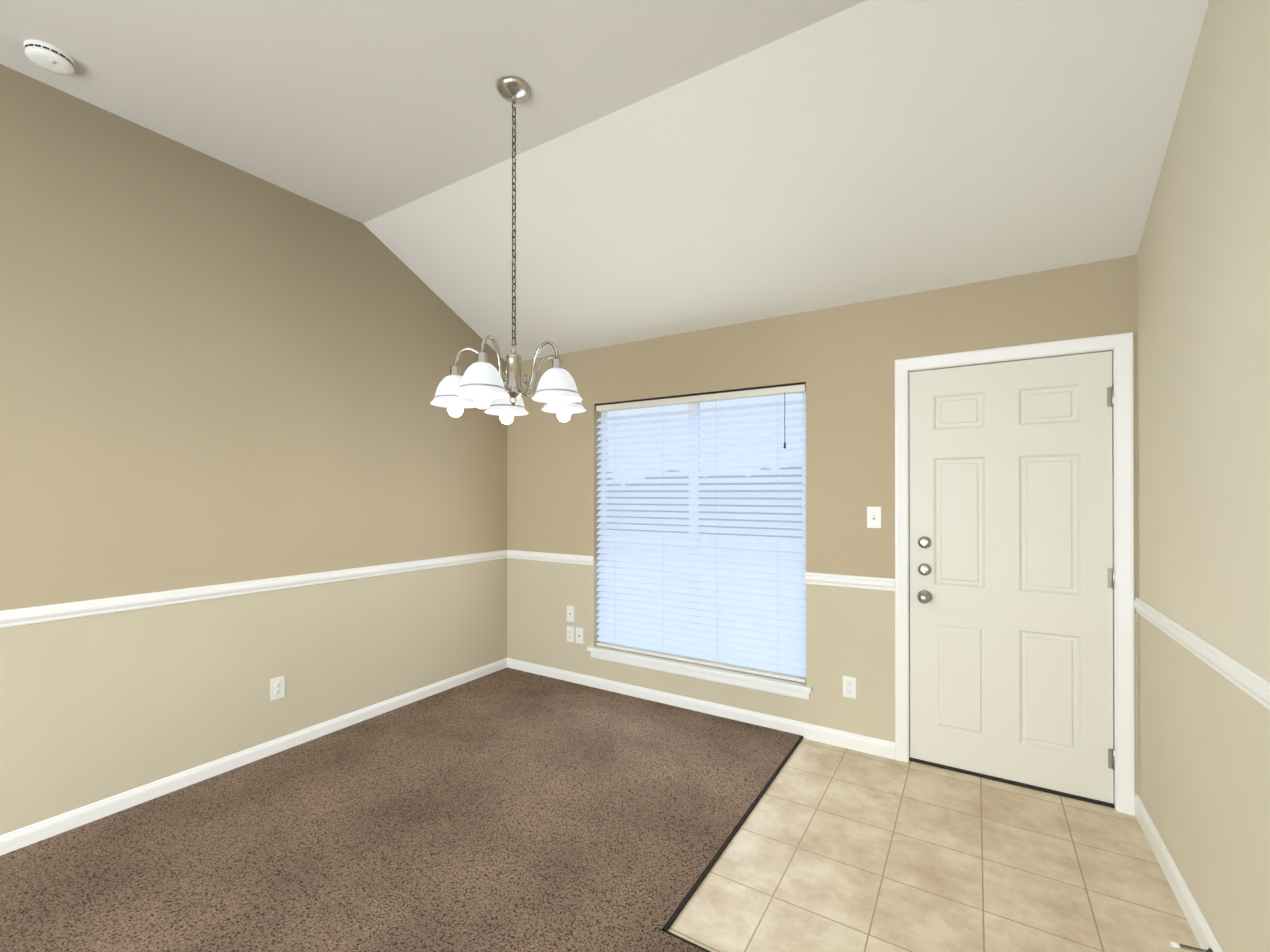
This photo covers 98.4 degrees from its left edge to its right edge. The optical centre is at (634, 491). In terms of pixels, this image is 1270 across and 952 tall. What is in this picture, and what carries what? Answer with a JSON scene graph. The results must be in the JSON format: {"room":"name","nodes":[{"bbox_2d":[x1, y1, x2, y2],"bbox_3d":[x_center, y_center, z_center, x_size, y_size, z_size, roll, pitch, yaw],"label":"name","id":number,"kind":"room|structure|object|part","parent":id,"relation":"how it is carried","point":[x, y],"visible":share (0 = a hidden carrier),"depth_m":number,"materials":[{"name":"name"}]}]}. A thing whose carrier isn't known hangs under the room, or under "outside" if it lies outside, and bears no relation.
{"room":"empty dining room","nodes":[
{"label":"empty dining room","id":0,"kind":"room"},
{"bbox_2d":[0,64,506,834],"bbox_3d":[-2.619,-0.194,1.926,0.120,3.200,6.100,0,0,32],"label":"wall","id":1,"kind":"structure","parent":0,"point":[214,372],"depth_m":2.65,"materials":[{"name":"beige paint"}]},
{"bbox_2d":[0,658,507,855],"bbox_3d":[-2.563,1.363,1.885,0.013,0.086,5.860,0,0,32],"label":"baseboard","id":2,"kind":"structure","parent":1,"relation":"attached to","point":[186,778],"depth_m":2.67,"materials":[{"name":"white"}]},
{"bbox_2d":[0,550,507,627],"bbox_3d":[-2.560,0.491,1.887,0.020,0.066,5.860,0,0,32],"label":"trim","id":3,"kind":"structure","parent":1,"relation":"attached to","point":[46,613],"depth_m":2.67,"materials":[{"name":"white wood"}]},
{"bbox_2d":[270,676,284,700],"bbox_3d":[-1.914,1.055,2.935,0.008,0.115,0.070,0,0,32],"label":"outlet","id":4,"kind":"object","parent":1,"relation":"attached to","point":[275,686],"visible":1,"depth_m":2.93,"materials":[{"name":"white plastic"}]},
{"bbox_2d":[0,667,800,951],"bbox_3d":[-0.963,1.421,0.890,4.020,0.064,6.100,0,0,32],"label":"floor carpet","id":5,"kind":"object","parent":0,"point":[507,809],"visible":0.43,"depth_m":2.19,"materials":[{"name":"brown carpet"}]},
{"bbox_2d":[0,0,1208,360],"bbox_3d":[-0.958,-1.367,0.909,4.020,0.800,6.120,0,0,32],"label":"ceiling","id":6,"kind":"structure","parent":0,"point":[682,166],"depth_m":2.28,"materials":[{"name":"paint"}]},
{"bbox_2d":[24,39,74,75],"bbox_3d":[-2.199,-1.622,2.058,0.132,0.043,0.132,0,0,32],"label":"smoke detector","id":7,"kind":"object","parent":6,"relation":"attached to","point":[48,57],"visible":1,"depth_m":2.04,"materials":[{"name":"white plastic"}]},
{"bbox_2d":[430,76,585,423],"bbox_3d":[-0.478,-0.972,2.220,0.624,1.342,0.641,0,0,32],"label":"chandelier","id":8,"kind":"object","parent":6,"relation":"hanging from","point":[482,382],"visible":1,"depth_m":2.17,"materials":[{"name":"white glass"}]},
{"bbox_3d":[-0.493,-1.090,2.233,0.014,0.958,0.014,0,0,32],"label":"cord","id":9,"kind":"part","parent":8,"relation":"part of","materials":[{"name":"silver metal"}]},
{"bbox_3d":[-0.493,-1.090,2.233,0.021,0.993,0.021,0,0,32],"label":"chain","id":10,"kind":"part","parent":8,"relation":"part of","materials":[{"name":"silver metal"}]},
{"bbox_2d":[507,255,1138,794],"bbox_3d":[0.616,0.162,3.434,4.020,2.500,0.120,0,0,32],"label":"wall","id":11,"kind":"structure","parent":0,"point":[839,361],"depth_m":3.09,"materials":[{"name":"beige paint"}]},
{"bbox_2d":[508,550,593,564],"bbox_3d":[-0.651,0.500,4.138,0.825,0.066,0.020,0,0,32],"label":"trim","id":12,"kind":"structure","parent":11,"relation":"attached to","point":[514,554],"depth_m":4.12,"materials":[{"name":"white wood"}]},
{"bbox_2d":[567,605,573,621],"bbox_3d":[-0.476,0.902,4.035,0.070,0.115,0.008,0,0,32],"label":"electrical outlet","id":13,"kind":"object","parent":11,"relation":"attached to","point":[570,613],"visible":1,"depth_m":4.03,"materials":[{"name":"white plastic"}]},
{"bbox_2d":[567,626,573,641],"bbox_3d":[-0.476,1.052,4.034,0.070,0.115,0.009,0,0,32],"label":"electrical outlet","id":14,"kind":"object","parent":11,"relation":"attached to","point":[570,633],"visible":1,"depth_m":4.03,"materials":[{"name":"white plastic"}]},
{"bbox_2d":[576,627,583,643],"bbox_3d":[-0.405,1.052,3.990,0.070,0.115,0.008,0,0,32],"label":"electrical outlet","id":15,"kind":"object","parent":11,"relation":"attached to","point":[579,635],"visible":1,"depth_m":3.98,"materials":[{"name":"white plastic"}]},
{"bbox_2d":[587,393,811,700],"bbox_3d":[0.365,0.284,3.571,1.570,1.823,0.152,0,0,32],"label":"window","id":16,"kind":"structure","parent":11,"relation":"in","point":[749,401],"depth_m":3.55,"materials":[{"name":"white"}]},
{"bbox_2d":[595,382,805,682],"bbox_3d":[0.360,0.240,3.563,1.498,1.734,0.070,0,0,32],"label":"window blinds","id":17,"kind":"object","parent":16,"relation":"attached to","point":[674,645],"visible":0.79,"depth_m":3.50,"materials":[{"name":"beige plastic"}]},
{"bbox_3d":[0.878,-0.414,3.211,0.014,0.330,0.013,0,0,32],"label":"pull cord","id":18,"kind":"part","parent":17,"relation":"part of","materials":[{"name":"grey plastic"}]},
{"bbox_2d":[508,658,894,759],"bbox_3d":[0.186,1.370,3.619,2.790,0.086,0.013,0,0,32],"label":"baseboard","id":19,"kind":"structure","parent":11,"relation":"attached to","point":[866,744],"depth_m":3.36,"materials":[{"name":"white wood"}]},
{"bbox_2d":[843,676,855,698],"bbox_3d":[1.176,1.075,3.007,0.070,0.115,0.009,0,0,32],"label":"electrical outlet","id":20,"kind":"object","parent":11,"relation":"attached to","point":[849,687],"visible":1,"depth_m":3.00,"materials":[{"name":"white plastic"}]},
{"bbox_2d":[805,572,894,590],"bbox_3d":[1.171,0.495,3.006,0.465,0.066,0.020,0,0,32],"label":"trim","id":21,"kind":"structure","parent":11,"relation":"attached to","point":[874,583],"depth_m":3.00,"materials":[{"name":"white wood"}]},
{"bbox_2d":[867,507,880,527],"bbox_3d":[1.282,0.140,2.940,0.070,0.115,0.015,0,0,32],"label":"light switch","id":22,"kind":"object","parent":11,"relation":"attached to","point":[873,512],"visible":1,"depth_m":2.94,"materials":[{"name":"white plastic"}]},
{"bbox_2d":[909,351,1114,803],"bbox_3d":[1.783,0.384,2.645,0.822,2.019,0.114,0,0,32],"label":"door","id":23,"kind":"structure","parent":11,"relation":"in","point":[1011,518],"depth_m":2.63,"materials":[{"name":"beige paint"}]},
{"bbox_3d":[1.787,0.386,2.617,0.786,1.707,0.070,0,0,32],"label":"door hardware","id":24,"kind":"part","parent":23,"relation":"part of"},
{"bbox_2d":[895,332,1134,815],"bbox_3d":[1.803,0.359,2.686,0.946,2.101,0.137,0,0,32],"label":"door frame","id":25,"kind":"structure","parent":11,"relation":"attached to","point":[1120,346],"depth_m":2.44,"materials":[{"name":"white wood"}]},
{"bbox_2d":[668,738,1201,951],"bbox_3d":[1.183,1.432,2.070,1.620,0.050,1.830,0,0,32],"label":"floor","id":26,"kind":"structure","parent":0,"point":[831,848],"depth_m":2.02,"materials":[{"name":"beige tile"}]},
{"bbox_2d":[661,736,802,951],"bbox_3d":[1.126,1.401,2.055,1.438,0.012,1.652,0,0,32],"label":"strip","id":27,"kind":"object","parent":26,"relation":"on","point":[679,909],"visible":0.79,"depth_m":2.09,"materials":[{"name":"black"}]},
{"bbox_2d":[1137,0,1269,951],"bbox_3d":[0.693,-0.201,-0.133,0.120,3.200,6.100,0,0,32],"label":"wall","id":28,"kind":"structure","parent":0,"point":[1203,359],"depth_m":1.64,"materials":[{"name":"paint"}]},
{"bbox_2d":[1135,795,1222,951],"bbox_3d":[0.636,1.356,-0.104,0.014,0.086,5.860,0,0,32],"label":"baseboard","id":29,"kind":"structure","parent":28,"relation":"attached to","point":[1204,935],"depth_m":1.89,"materials":[{"name":"white wood"}]},
{"bbox_2d":[1170,941,1211,951],"bbox_3d":[1.655,1.358,1.630,0.091,0.030,0.023,0,0,32],"label":"door stop","id":30,"kind":"object","parent":29,"relation":"attached to","point":[1175,944],"visible":1,"depth_m":1.63,"materials":[{"name":"grey metal"}]},
{"bbox_2d":[1133,597,1269,710],"bbox_3d":[0.633,0.484,-0.099,0.020,0.066,5.860,0,0,32],"label":"trim","id":31,"kind":"structure","parent":28,"relation":"attached to","point":[1249,681],"depth_m":1.60,"materials":[{"name":"white wood"}]}
]}

